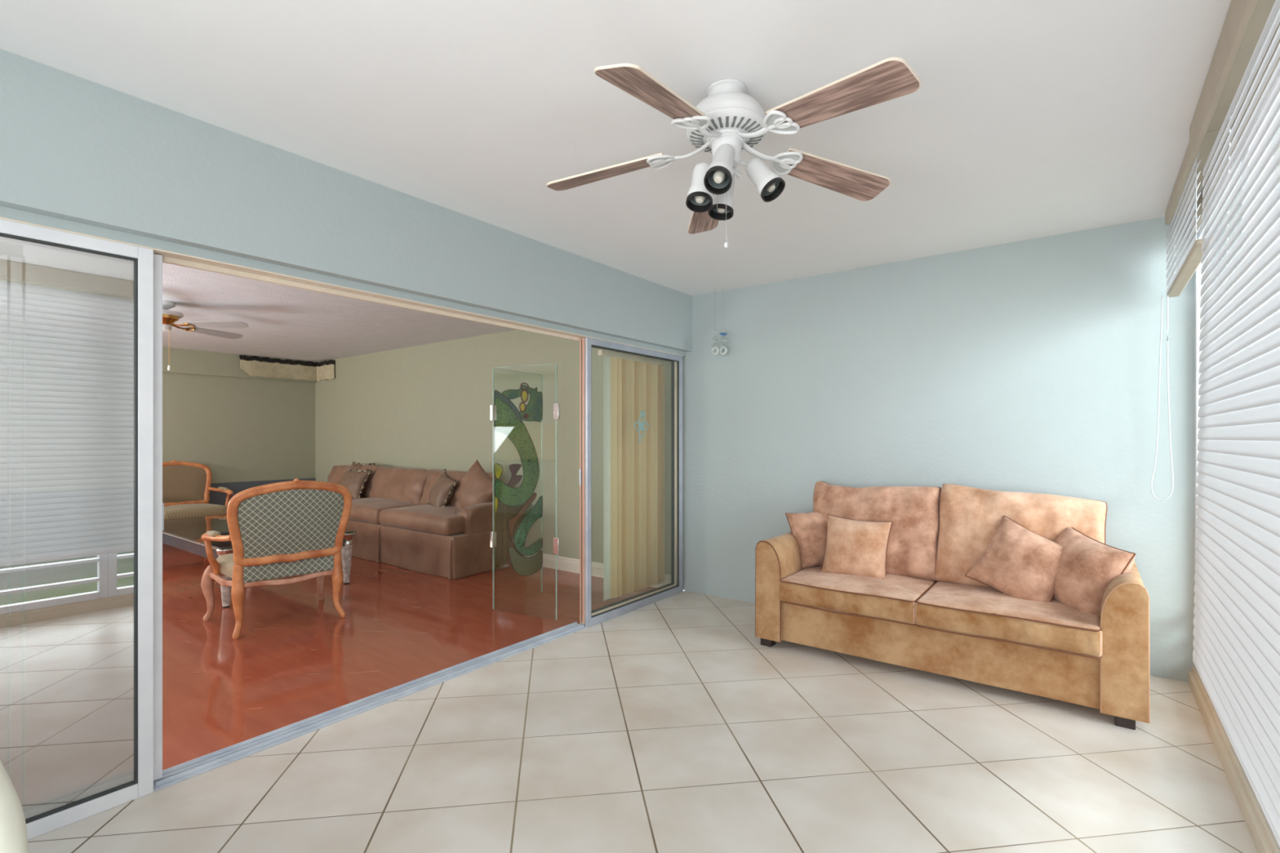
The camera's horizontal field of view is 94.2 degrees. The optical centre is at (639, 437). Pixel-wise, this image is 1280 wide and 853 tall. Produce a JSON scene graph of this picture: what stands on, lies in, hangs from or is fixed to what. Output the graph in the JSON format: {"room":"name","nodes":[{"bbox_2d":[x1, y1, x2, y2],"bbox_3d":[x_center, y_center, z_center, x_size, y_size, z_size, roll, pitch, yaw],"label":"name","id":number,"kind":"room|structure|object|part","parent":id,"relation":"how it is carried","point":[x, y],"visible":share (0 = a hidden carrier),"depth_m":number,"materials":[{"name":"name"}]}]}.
{"room":"sunroom","nodes":[
{"label":"sunroom","id":0,"kind":"room"},
{"bbox_2d":[162,346,317,483],"bbox_3d":[-6.972,0.080,6.118,0.160,2.420,6.980,0,0,37],"label":"wall","id":1,"kind":"structure","parent":0,"point":[239,425],"depth_m":8.05,"materials":[{"name":"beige paint"}]},
{"bbox_2d":[208,478,315,508],"bbox_3d":[-6.951,0.945,6.102,0.012,0.690,6.980,0,0,37],"label":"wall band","id":2,"kind":"object","parent":1,"relation":"attached to","point":[219,498],"visible":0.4,"depth_m":8.03,"materials":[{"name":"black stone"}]},
{"bbox_2d":[162,262,515,361],"bbox_3d":[-4.433,-1.210,4.204,6.520,0.160,7.180,0,0,37],"label":"ceiling","id":3,"kind":"structure","parent":0,"point":[283,322],"depth_m":5.80,"materials":[{"name":"white paint"}]},
{"bbox_2d":[162,300,248,370],"bbox_3d":[-4.005,-0.842,4.975,1.255,0.574,1.299,0,0,37],"label":"ceiling fan","id":4,"kind":"object","parent":3,"relation":"hanging from","point":[169,317],"visible":0.59,"depth_m":4.95,"materials":[{"name":"white wood"}]},
{"bbox_3d":[-3.917,-0.761,4.937,0.025,0.323,0.006,0,0,10],"label":"pull chain","id":5,"kind":"part","parent":4,"relation":"part of","materials":[{"name":"gold metal"}]},
{"bbox_3d":[-3.811,-0.946,4.952,0.197,0.028,0.080,0,-13,-1],"label":"blade arm","id":6,"kind":"part","parent":4,"relation":"part of","materials":[{"name":"gold metal"}]},
{"bbox_3d":[-3.916,-0.946,5.090,0.080,0.028,0.197,-14,-4,17],"label":"blade arm","id":7,"kind":"part","parent":4,"relation":"part of","materials":[{"name":"gold metal"}]},
{"bbox_3d":[-3.834,-0.945,5.355,0.132,0.008,0.510,-14,-4,17],"label":"blade","id":8,"kind":"part","parent":4,"relation":"part of","materials":[{"name":"white wood"}]},
{"bbox_3d":[-3.534,-0.945,4.956,0.510,0.008,0.132,0,-13,-1],"label":"blade","id":9,"kind":"part","parent":4,"relation":"part of","materials":[{"name":"wood"}]},
{"bbox_2d":[239,355,334,381],"bbox_3d":[-4.887,-0.981,8.266,0.556,0.284,1.024,0,0,37],"label":"fabric strip","id":10,"kind":"object","parent":3,"relation":"hanging from","point":[254,366],"visible":1,"depth_m":8.50,"materials":[{"name":"beige fabric"}]},
{"bbox_2d":[0,48,692,356],"bbox_3d":[-1.207,0.050,2.901,0.200,2.440,5.180,0,0,37],"label":"wall","id":11,"kind":"structure","parent":0,"point":[78,154],"depth_m":2.38,"materials":[{"name":"teal paint"}]},
{"bbox_2d":[0,217,683,356],"bbox_3d":[-1.104,-0.667,3.048,0.088,0.025,4.740,0,0,37],"label":"door frame","id":12,"kind":"structure","parent":11,"relation":"attached to","point":[168,257],"depth_m":2.67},
{"bbox_2d":[598,349,664,601],"bbox_3d":[-0.053,0.282,4.715,0.071,1.865,0.806,0,0,37],"label":"vertical blind","id":13,"kind":"object","parent":11,"relation":"attached to","point":[633,472],"visible":1,"depth_m":4.67,"materials":[{"name":"beige fabric"}]},
{"bbox_2d":[162,542,683,770],"bbox_3d":[-4.415,1.350,4.191,6.565,0.120,7.180,0,0,37],"label":"floor","id":14,"kind":"structure","parent":0,"point":[276,672],"depth_m":3.85,"materials":[{"name":"red ceramic"}]},
{"bbox_2d":[162,460,233,519],"bbox_3d":[-5.442,0.783,7.127,0.743,1.022,0.872,0,0,33],"label":"carved armchair","id":15,"kind":"object","parent":14,"relation":"on","point":[186,486],"visible":0.51,"depth_m":7.27,"materials":[{"name":"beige fabric"}]},
{"bbox_2d":[162,465,206,502],"bbox_3d":[-5.676,0.567,7.278,0.125,0.472,0.638,0,0,33],"label":"backrest","id":16,"kind":"object","parent":15,"relation":"on","point":[180,483],"depth_m":7.33,"materials":[{"name":"beige fabric"}]},
{"bbox_3d":[-5.683,0.559,7.283,0.170,0.573,0.755,0,0,33],"label":"frame","id":17,"kind":"part","parent":15,"relation":"part of","materials":[{"name":"brown wood"}]},
{"bbox_3d":[-5.396,0.873,7.096,0.500,0.160,0.668,0,0,33],"label":"seat","id":18,"kind":"part","parent":15,"relation":"part of","materials":[{"name":"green fabric"}]},
{"bbox_3d":[-5.247,0.669,7.456,0.455,0.092,0.077,0,0,26],"label":"armrest","id":19,"kind":"part","parent":15,"relation":"part of","materials":[{"name":"brown wood"}]},
{"bbox_2d":[162,514,355,608],"bbox_3d":[-3.712,1.057,5.526,2.240,0.466,1.052,0,0,37],"label":"coffee table","id":20,"kind":"object","parent":14,"relation":"on","point":[184,534],"visible":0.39,"depth_m":5.23,"materials":[{"name":"clear glass"}]},
{"bbox_2d":[220,531,230,535],"bbox_3d":[-3.368,0.794,4.818,0.247,0.061,0.094,0,0,-38],"label":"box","id":21,"kind":"object","parent":20,"relation":"on","point":[225,533],"visible":0.08,"depth_m":4.79,"materials":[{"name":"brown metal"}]},
{"bbox_3d":[-3.150,1.117,4.527,0.104,0.345,0.104,0,0,37],"label":"leg","id":22,"kind":"part","parent":20,"relation":"part of","materials":[{"name":"silver metal"}]},
{"bbox_3d":[-3.712,0.845,5.526,2.200,0.014,1.010,0,0,37],"label":"edge trim","id":23,"kind":"part","parent":20,"relation":"part of","materials":[{"name":"silver metal"}]},
{"bbox_3d":[-2.596,1.117,5.262,0.104,0.345,0.104,0,0,37],"label":"leg","id":24,"kind":"part","parent":20,"relation":"part of","materials":[{"name":"silver metal"}]},
{"bbox_2d":[200,478,351,639],"bbox_3d":[-2.547,0.783,4.221,0.743,1.022,0.872,0,0,44],"label":"carved armchair","id":25,"kind":"object","parent":14,"relation":"on","point":[295,527],"visible":1,"depth_m":4.00,"materials":[{"name":"brown wood"}]},
{"bbox_3d":[-3.033,1.092,4.189,0.101,0.398,0.071,0,0,5],"label":"leg","id":26,"kind":"part","parent":25,"relation":"part of","materials":[{"name":"brown wood"}]},
{"bbox_3d":[-2.804,0.669,3.936,0.455,0.092,0.077,0,0,37],"label":"armrest","id":27,"kind":"part","parent":25,"relation":"part of","materials":[{"name":"brown wood"}]},
{"bbox_3d":[-2.587,0.873,4.260,0.500,0.160,0.668,0,0,44],"label":"seat","id":28,"kind":"part","parent":25,"relation":"part of","materials":[{"name":"beige fabric"}]},
{"bbox_3d":[-2.596,1.057,3.844,0.098,0.475,0.073,0,0,44],"label":"leg","id":29,"kind":"part","parent":25,"relation":"part of","materials":[{"name":"brown wood"}]},
{"bbox_3d":[-2.596,0.972,4.268,0.583,0.060,0.742,0,0,44],"label":"seat rail","id":30,"kind":"part","parent":25,"relation":"part of","materials":[{"name":"brown wood"}]},
{"bbox_3d":[-2.395,0.890,4.073,0.030,0.118,0.558,0,0,44],"label":"seat","id":31,"kind":"part","parent":25,"relation":"part of","materials":[{"name":"green fabric"}]},
{"bbox_3d":[-2.342,0.559,4.021,0.170,0.573,0.755,0,0,44],"label":"frame","id":32,"kind":"part","parent":25,"relation":"part of","materials":[{"name":"brown wood"}]},
{"bbox_3d":[-2.529,1.092,4.707,0.071,0.398,0.101,0,0,-7],"label":"leg","id":33,"kind":"part","parent":25,"relation":"part of","materials":[{"name":"brown wood"}]},
{"bbox_3d":[-2.171,1.057,4.280,0.098,0.475,0.073,0,0,44],"label":"leg","id":34,"kind":"part","parent":25,"relation":"part of","materials":[{"name":"brown wood"}]},
{"bbox_2d":[182,594,417,709],"bbox_3d":[-2.157,1.290,4.002,2.002,0.001,1.584,0,0,37],"label":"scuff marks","id":35,"kind":"object","parent":14,"relation":"on","point":[323,594],"visible":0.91,"depth_m":3.96,"materials":[{"name":"red"}]},
{"bbox_2d":[153,622,586,791],"bbox_3d":[-1.110,1.267,3.049,0.087,0.046,4.735,0,0,37],"label":"door track","id":36,"kind":"object","parent":14,"relation":"on","point":[185,771],"visible":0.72,"depth_m":2.70,"materials":[{"name":"white metal"}]},
{"bbox_2d":[0,218,153,839],"bbox_3d":[-2.128,0.298,1.642,0.035,1.944,1.242,0,0,37],"label":"door","id":37,"kind":"structure","parent":36,"relation":"on","point":[77,310],"depth_m":1.97,"materials":[{"name":"white paint"}]},
{"bbox_2d":[153,253,164,780],"bbox_3d":[-2.133,0.288,1.697,0.030,1.916,1.243,0,0,37],"label":"door frame","id":38,"kind":"structure","parent":36,"relation":"on","point":[158,506],"depth_m":2.17,"materials":[{"name":"white paint"}]},
{"bbox_2d":[579,337,677,623],"bbox_3d":[-0.046,0.288,4.449,0.040,1.916,1.150,0,0,37],"label":"door","id":39,"kind":"structure","parent":36,"relation":"on","point":[582,340],"depth_m":4.12,"materials":[{"name":"beige paint"}]},
{"bbox_2d":[585,337,682,627],"bbox_3d":[-0.006,0.298,4.445,0.020,1.944,1.172,0,0,37],"label":"door","id":40,"kind":"structure","parent":36,"relation":"on","point":[590,620],"depth_m":4.17,"materials":[{"name":"metal"}]},
{"bbox_2d":[634,410,648,443],"bbox_3d":[0.011,-0.082,4.475,0.008,0.245,0.179,0,0,37],"label":"sticker","id":41,"kind":"object","parent":40,"relation":"attached to","point":[641,425],"depth_m":4.47,"materials":[{"name":"teal"}]},
{"bbox_2d":[327,465,524,579],"bbox_3d":[-2.926,0.817,6.851,3.747,0.944,0.910,0,0,37],"label":"sofa","id":42,"kind":"object","parent":14,"relation":"on","point":[393,521],"visible":0.66,"depth_m":5.88,"materials":[{"name":"brown fabric"}]},
{"bbox_2d":[327,465,377,497],"bbox_3d":[-3.709,0.578,7.654,1.108,0.457,0.251,-1,-18,37],"label":"cushion","id":43,"kind":"object","parent":42,"relation":"on","point":[337,473],"depth_m":7.62,"materials":[{"name":"brown fabric"}]},
{"bbox_2d":[339,468,372,499],"bbox_3d":[-3.504,0.575,7.247,0.463,0.384,0.228,0,0,29],"label":"throw pillow","id":44,"kind":"object","parent":42,"relation":"on","point":[355,481],"visible":0.8,"depth_m":7.17,"materials":[{"name":"brown fabric"}]},
{"bbox_2d":[350,461,375,497],"bbox_3d":[-3.559,0.525,7.494,0.482,0.447,0.219,0,0,31],"label":"throw pillow","id":45,"kind":"object","parent":42,"relation":"on","point":[356,466],"visible":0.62,"depth_m":7.52,"materials":[{"name":"brown fabric"}]},
{"bbox_2d":[348,497,419,524],"bbox_3d":[-3.008,0.806,6.768,1.200,0.207,0.680,0,0,37],"label":"seat cushion","id":46,"kind":"object","parent":42,"relation":"on","point":[363,510],"depth_m":6.42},
{"bbox_2d":[368,466,429,504],"bbox_3d":[-2.828,0.578,6.995,1.106,0.459,0.260,1,-16,37],"label":"cushion","id":47,"kind":"object","parent":42,"relation":"on","point":[404,486],"depth_m":6.83,"materials":[{"name":"brown fabric"}]},
{"bbox_2d":[379,504,465,535],"bbox_3d":[-2.041,0.805,6.040,1.200,0.208,0.680,0,0,37],"label":"seat cushion","id":48,"kind":"object","parent":42,"relation":"on","point":[421,519],"depth_m":5.74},
{"bbox_2d":[426,469,457,506],"bbox_3d":[-2.077,0.575,6.233,0.227,0.477,0.509,0,0,-32],"label":"throw pillow","id":49,"kind":"object","parent":42,"relation":"on","point":[442,492],"visible":0.83,"depth_m":6.11,"materials":[{"name":"brown fabric"}]},
{"bbox_2d":[419,469,496,507],"bbox_3d":[-1.947,0.579,6.329,1.110,0.456,0.263,0,-17,37],"label":"cushion","id":50,"kind":"object","parent":42,"relation":"on","point":[430,477],"depth_m":6.45,"materials":[{"name":"brown fabric"}]},
{"bbox_2d":[453,459,494,507],"bbox_3d":[-1.673,0.545,6.055,0.257,0.641,0.668,0,0,-44],"label":"throw pillow","id":51,"kind":"object","parent":42,"relation":"on","point":[476,486],"visible":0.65,"depth_m":5.97,"materials":[{"name":"brown fabric"}]},
{"bbox_3d":[-1.467,0.810,5.870,0.215,0.340,0.680,0,0,37],"label":"arm","id":52,"kind":"part","parent":42,"relation":"part of"},
{"bbox_2d":[490,363,559,620],"bbox_3d":[-0.709,0.381,4.549,0.607,1.811,0.592,0,0,30],"label":"glass screen","id":53,"kind":"object","parent":14,"relation":"on","point":[506,418],"visible":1,"depth_m":4.71,"materials":[{"name":"clear glass"}]},
{"bbox_2d":[493,495,497,512],"bbox_3d":[-1.083,0.504,4.475,0.005,0.139,0.036,0,0,30],"label":"painting","id":54,"kind":"object","parent":53,"relation":"attached to","point":[495,500],"depth_m":4.47,"materials":[{"name":"yellow paint"}]},
{"bbox_2d":[493,463,502,478],"bbox_3d":[-1.070,0.253,4.498,0.004,0.118,0.088,0,0,30],"label":"painting","id":55,"kind":"object","parent":53,"relation":"attached to","point":[498,468],"depth_m":4.49},
{"bbox_2d":[494,391,521,422],"bbox_3d":[-1.016,-0.235,4.592,0.005,0.244,0.306,0,0,30],"label":"painting","id":56,"kind":"object","parent":53,"relation":"attached to","point":[505,411],"depth_m":4.58,"materials":[{"name":"green paint"}]},
{"bbox_2d":[508,464,521,486],"bbox_3d":[-0.979,0.292,4.657,0.003,0.173,0.164,0,0,30],"label":"painting","id":57,"kind":"object","parent":53,"relation":"attached to","point":[514,479],"depth_m":4.65,"materials":[{"name":"paint"}]},
{"bbox_2d":[493,391,538,506],"bbox_3d":[-0.964,0.097,4.684,0.005,0.883,0.518,0,0,30],"label":"painting","id":58,"kind":"object","parent":53,"relation":"attached to","point":[507,422],"depth_m":4.68},
{"bbox_2d":[507,493,536,541],"bbox_3d":[-0.935,0.628,4.732,0.006,0.353,0.333,0,0,30],"label":"painting","id":59,"kind":"object","parent":53,"relation":"attached to","point":[512,522],"depth_m":4.68},
{"bbox_2d":[502,385,542,421],"bbox_3d":[-0.932,-0.277,4.740,0.003,0.288,0.480,0,0,30],"label":"painting","id":60,"kind":"object","parent":53,"relation":"attached to","point":[531,411],"depth_m":4.74,"materials":[{"name":"paint"}]},
{"bbox_2d":[509,546,542,575],"bbox_3d":[-0.914,0.976,4.772,0.003,0.265,0.406,0,0,30],"label":"painting","id":61,"kind":"object","parent":53,"relation":"attached to","point":[523,566],"depth_m":4.76},
{"bbox_2d":[514,496,542,555],"bbox_3d":[-0.899,0.717,4.796,0.003,0.471,0.349,0,0,30],"label":"painting","id":62,"kind":"object","parent":53,"relation":"attached to","point":[535,513],"depth_m":4.77},
{"bbox_2d":[0,0,1279,296],"bbox_3d":[0.070,-1.230,1.938,3.600,0.120,5.380,0,0,37],"label":"ceiling","id":63,"kind":"structure","parent":0,"point":[1026,119],"depth_m":2.05,"materials":[{"name":"paint"}]},
{"bbox_2d":[711,329,727,355],"bbox_3d":[0.616,-0.905,4.627,0.127,0.527,0.057,0,0,8],"label":"mobile","id":64,"kind":"object","parent":63,"relation":"hanging from","point":[722,333],"visible":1,"depth_m":4.62,"materials":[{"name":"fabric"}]},
{"bbox_2d":[546,57,920,248],"bbox_3d":[0.270,-0.903,1.964,1.250,0.531,1.208,0,0,37],"label":"ceiling fan","id":65,"kind":"object","parent":63,"relation":"hanging from","point":[730,121],"visible":1,"depth_m":1.90,"materials":[{"name":"white metal"}]},
{"bbox_3d":[-0.120,-0.946,2.123,0.435,0.007,0.138,-8,11,16],"label":"blade","id":66,"kind":"part","parent":65,"relation":"part of","materials":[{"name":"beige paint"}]},
{"bbox_3d":[0.049,-0.946,1.648,0.138,0.007,0.435,15,16,32],"label":"blade","id":67,"kind":"part","parent":65,"relation":"part of","materials":[{"name":"brown wood"}]},
{"bbox_3d":[0.138,-0.978,2.047,0.227,0.039,0.131,-8,7,16],"label":"blade arm","id":68,"kind":"part","parent":65,"relation":"part of","materials":[{"name":"white metal"}]},
{"bbox_3d":[0.201,-0.978,1.870,0.131,0.039,0.227,11,13,33],"label":"blade arm","id":69,"kind":"part","parent":65,"relation":"part of","materials":[{"name":"white metal"}]},
{"bbox_3d":[0.199,-0.806,1.960,0.038,0.064,0.038,-5,-21,36],"label":"bulb","id":70,"kind":"part","parent":65,"relation":"part of","materials":[{"name":"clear glass"}]},
{"bbox_3d":[0.280,-0.946,2.431,0.138,0.007,0.435,-13,-7,-3],"label":"blade","id":71,"kind":"part","parent":65,"relation":"part of","materials":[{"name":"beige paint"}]},
{"bbox_3d":[0.254,-0.840,1.887,0.038,0.082,0.038,-11,-43,33],"label":"bulb","id":72,"kind":"part","parent":65,"relation":"part of","materials":[{"name":"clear glass"}]},
{"bbox_3d":[0.288,-0.825,2.085,0.038,0.068,0.038,2,-10,37],"label":"bulb","id":73,"kind":"part","parent":65,"relation":"part of","materials":[{"name":"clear glass"}]},
{"bbox_3d":[0.290,-0.785,2.000,0.003,0.274,0.003,0,0,37],"label":"pull chain","id":74,"kind":"part","parent":65,"relation":"part of","materials":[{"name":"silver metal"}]},
{"bbox_3d":[0.290,-0.649,2.000,0.016,0.022,0.016,0,0,37],"label":"pull knob","id":75,"kind":"part","parent":65,"relation":"part of","materials":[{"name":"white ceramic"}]},
{"bbox_3d":[0.296,-0.912,2.015,0.120,0.063,0.157,0,0,37],"label":"lamp arm","id":76,"kind":"part","parent":65,"relation":"part of","materials":[{"name":"white metal"}]},
{"bbox_3d":[0.313,-0.891,2.013,0.076,0.063,0.027,0,0,-27],"label":"fitter stem","id":77,"kind":"part","parent":65,"relation":"part of","materials":[{"name":"white metal"}]},
{"bbox_3d":[0.388,-0.978,1.875,0.131,0.039,0.227,11,0,-38],"label":"blade arm","id":78,"kind":"part","parent":65,"relation":"part of","materials":[{"name":"white metal"}]},
{"bbox_3d":[0.429,-0.858,2.003,0.038,0.062,0.038,-42,-25,29],"label":"bulb","id":79,"kind":"part","parent":65,"relation":"part of","materials":[{"name":"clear glass"}]},
{"bbox_3d":[0.442,-0.978,2.055,0.227,0.039,0.131,8,-12,-19],"label":"blade arm","id":80,"kind":"part","parent":65,"relation":"part of","materials":[{"name":"white metal"}]},
{"bbox_3d":[0.696,-0.946,2.145,0.435,0.007,0.138,8,-16,-19],"label":"blade","id":81,"kind":"part","parent":65,"relation":"part of","materials":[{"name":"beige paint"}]},
{"bbox_3d":[0.553,-0.946,1.662,0.138,0.007,0.435,16,-3,-38],"label":"blade","id":82,"kind":"part","parent":65,"relation":"part of","materials":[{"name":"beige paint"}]},
{"bbox_2d":[27,590,1257,852],"bbox_3d":[0.164,1.330,1.867,3.366,0.120,5.380,0,0,37],"label":"floor","id":83,"kind":"structure","parent":0,"point":[666,725],"depth_m":2.29,"materials":[{"name":"tile"}]},
{"bbox_2d":[0,760,28,852],"bbox_3d":[-1.376,0.826,0.893,0.640,0.892,0.603,0,0,37],"label":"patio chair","id":84,"kind":"object","parent":83,"relation":"on","point":[13,830],"visible":1,"depth_m":1.03,"materials":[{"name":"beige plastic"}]},
{"bbox_2d":[755,480,1150,729],"bbox_3d":[1.671,0.773,3.397,1.843,0.994,0.874,0,0,37],"label":"loveseat","id":85,"kind":"object","parent":83,"relation":"on","point":[926,615],"visible":0.79,"depth_m":3.16,"materials":[{"name":"brown fabric"}]},
{"bbox_3d":[1.015,0.925,3.918,0.160,0.590,0.810,0,0,37],"label":"arm","id":86,"kind":"part","parent":85,"relation":"part of"},
{"bbox_2d":[785,511,826,568],"bbox_3d":[1.185,0.660,3.916,0.420,0.404,0.259,0,0,-6],"label":"throw pillow","id":87,"kind":"object","parent":85,"relation":"on","point":[809,529],"visible":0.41,"depth_m":3.82,"materials":[{"name":"brown fabric"}]},
{"bbox_2d":[821,514,892,577],"bbox_3d":[1.320,0.680,3.638,0.381,0.390,0.260,0,0,40],"label":"throw pillow","id":88,"kind":"object","parent":85,"relation":"on","point":[853,547],"visible":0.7,"depth_m":3.55,"materials":[{"name":"brown fabric"}]},
{"bbox_2d":[778,566,934,624],"bbox_3d":[1.323,0.898,3.563,0.755,0.162,0.722,0,0,37],"label":"seat cushion","id":89,"kind":"object","parent":85,"relation":"on","point":[895,598],"depth_m":3.34,"materials":[{"name":"brown fabric"}]},
{"bbox_2d":[813,481,940,580],"bbox_3d":[1.472,0.569,3.771,0.778,0.574,0.276,-1,-15,37],"label":"cushion","id":90,"kind":"object","parent":85,"relation":"on","point":[913,547],"depth_m":3.57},
{"bbox_3d":[1.681,1.095,3.410,1.535,0.250,0.744,0,0,37],"label":"seat","id":91,"kind":"part","parent":85,"relation":"part of","materials":[{"name":"beige fabric"}]},
{"bbox_2d":[915,581,1102,657],"bbox_3d":[1.927,0.899,3.108,0.765,0.162,0.722,0,0,37],"label":"seat cushion","id":92,"kind":"object","parent":85,"relation":"on","point":[975,610],"depth_m":2.87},
{"bbox_2d":[964,515,1062,602],"bbox_3d":[2.012,0.670,3.128,0.306,0.488,0.455,0,0,-23],"label":"throw pillow","id":93,"kind":"object","parent":85,"relation":"on","point":[1018,562],"visible":0.72,"depth_m":3.06,"materials":[{"name":"brown fabric"}]},
{"bbox_2d":[935,484,1106,586],"bbox_3d":[2.088,0.567,3.304,0.785,0.576,0.269,1,-13,37],"label":"cushion","id":94,"kind":"object","parent":85,"relation":"on","point":[967,518],"depth_m":3.31,"materials":[{"name":"brown fabric"}]},
{"bbox_2d":[1053,527,1136,616],"bbox_3d":[2.209,0.680,2.969,0.315,0.446,0.375,0,0,18],"label":"throw pillow","id":95,"kind":"object","parent":85,"relation":"on","point":[1087,566],"visible":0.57,"depth_m":2.86,"materials":[{"name":"brown fabric"}]},
{"bbox_3d":[2.352,0.925,2.910,0.160,0.590,0.810,0,0,37],"label":"arm","id":96,"kind":"part","parent":85,"relation":"part of"},
{"bbox_2d":[315,204,1241,682],"bbox_3d":[-0.904,0.060,5.978,10.020,2.460,0.100,0,0,37],"label":"wall","id":97,"kind":"structure","parent":0,"point":[1030,366],"depth_m":4.00,"materials":[{"name":"teal paint"}]},
{"bbox_2d":[524,552,671,587],"bbox_3d":[-2.297,1.225,6.955,6.420,0.130,0.016,0,0,37],"label":"baseboard","id":98,"kind":"structure","parent":97,"relation":"attached to","point":[566,564],"depth_m":5.71,"materials":[{"name":"paint"}]},
{"bbox_2d":[1191,22,1279,852],"bbox_3d":[1.340,0.050,0.981,0.100,2.440,5.180,0,0,37],"label":"wall","id":99,"kind":"structure","parent":0,"point":[1267,831],"depth_m":2.12,"materials":[{"name":"beige paint"}]},
{"bbox_2d":[1195,141,1244,773],"bbox_3d":[2.521,0.068,2.564,0.060,2.235,1.230,0,0,37],"label":"window","id":100,"kind":"structure","parent":99,"relation":"in","point":[1197,273],"depth_m":3.03,"materials":[{"name":"white paint"}]},
{"bbox_2d":[1151,124,1226,501],"bbox_3d":[2.418,-0.421,2.653,0.146,1.494,1.064,0,0,37],"label":"window blind","id":101,"kind":"object","parent":100,"relation":"attached to","point":[1190,177],"visible":0.91,"depth_m":2.60,"materials":[{"name":"beige plastic"}]},
{"bbox_3d":[2.694,-0.202,3.074,0.035,1.056,0.092,0,0,-27],"label":"pull cord","id":102,"kind":"part","parent":101,"relation":"part of","materials":[{"name":"white plastic"}]},
{"bbox_3d":[2.429,-0.736,2.643,0.051,0.022,1.055,0,0,37],"label":"rail","id":103,"kind":"part","parent":101,"relation":"part of","materials":[{"name":"beige plastic"}]},
{"bbox_3d":[2.201,-0.922,2.352,0.002,0.355,0.002,0,0,37],"label":"ladder cord","id":104,"kind":"part","parent":101,"relation":"part of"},
{"bbox_3d":[2.522,0.070,2.564,0.006,2.160,1.130,0,0,37],"label":"pane","id":105,"kind":"part","parent":100,"relation":"part of","materials":[{"name":"clear glass"}]},
{"bbox_2d":[1189,0,1279,846],"bbox_3d":[0.908,-0.162,0.623,0.090,2.013,3.994,0,0,37],"label":"window blind","id":106,"kind":"object","parent":100,"relation":"attached to","point":[1236,653],"visible":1,"depth_m":1.58,"materials":[{"name":"beige plastic"}]},
{"bbox_3d":[1.867,-0.117,1.900,0.032,1.885,0.002,0,0,37],"label":"ladder cord","id":107,"kind":"part","parent":106,"relation":"part of","materials":[{"name":"white fabric"}]},
{"bbox_3d":[0.900,0.834,0.630,0.051,0.022,3.990,0,0,37],"label":"rail","id":108,"kind":"part","parent":106,"relation":"part of","materials":[{"name":"white plastic"}]},
{"bbox_2d":[1188,671,1272,852],"bbox_3d":[1.294,1.240,1.016,0.015,0.060,5.180,0,0,37],"label":"baseboard","id":109,"kind":"structure","parent":99,"relation":"attached to","point":[1262,846],"depth_m":2.16,"materials":[{"name":"beige paint"}]},
{"bbox_2d":[1244,74,1279,848],"bbox_3d":[1.609,0.068,1.354,0.060,2.235,1.800,0,0,37],"label":"window","id":110,"kind":"structure","parent":99,"relation":"in","point":[1276,82],"depth_m":2.02,"materials":[{"name":"white paint"}]}
]}

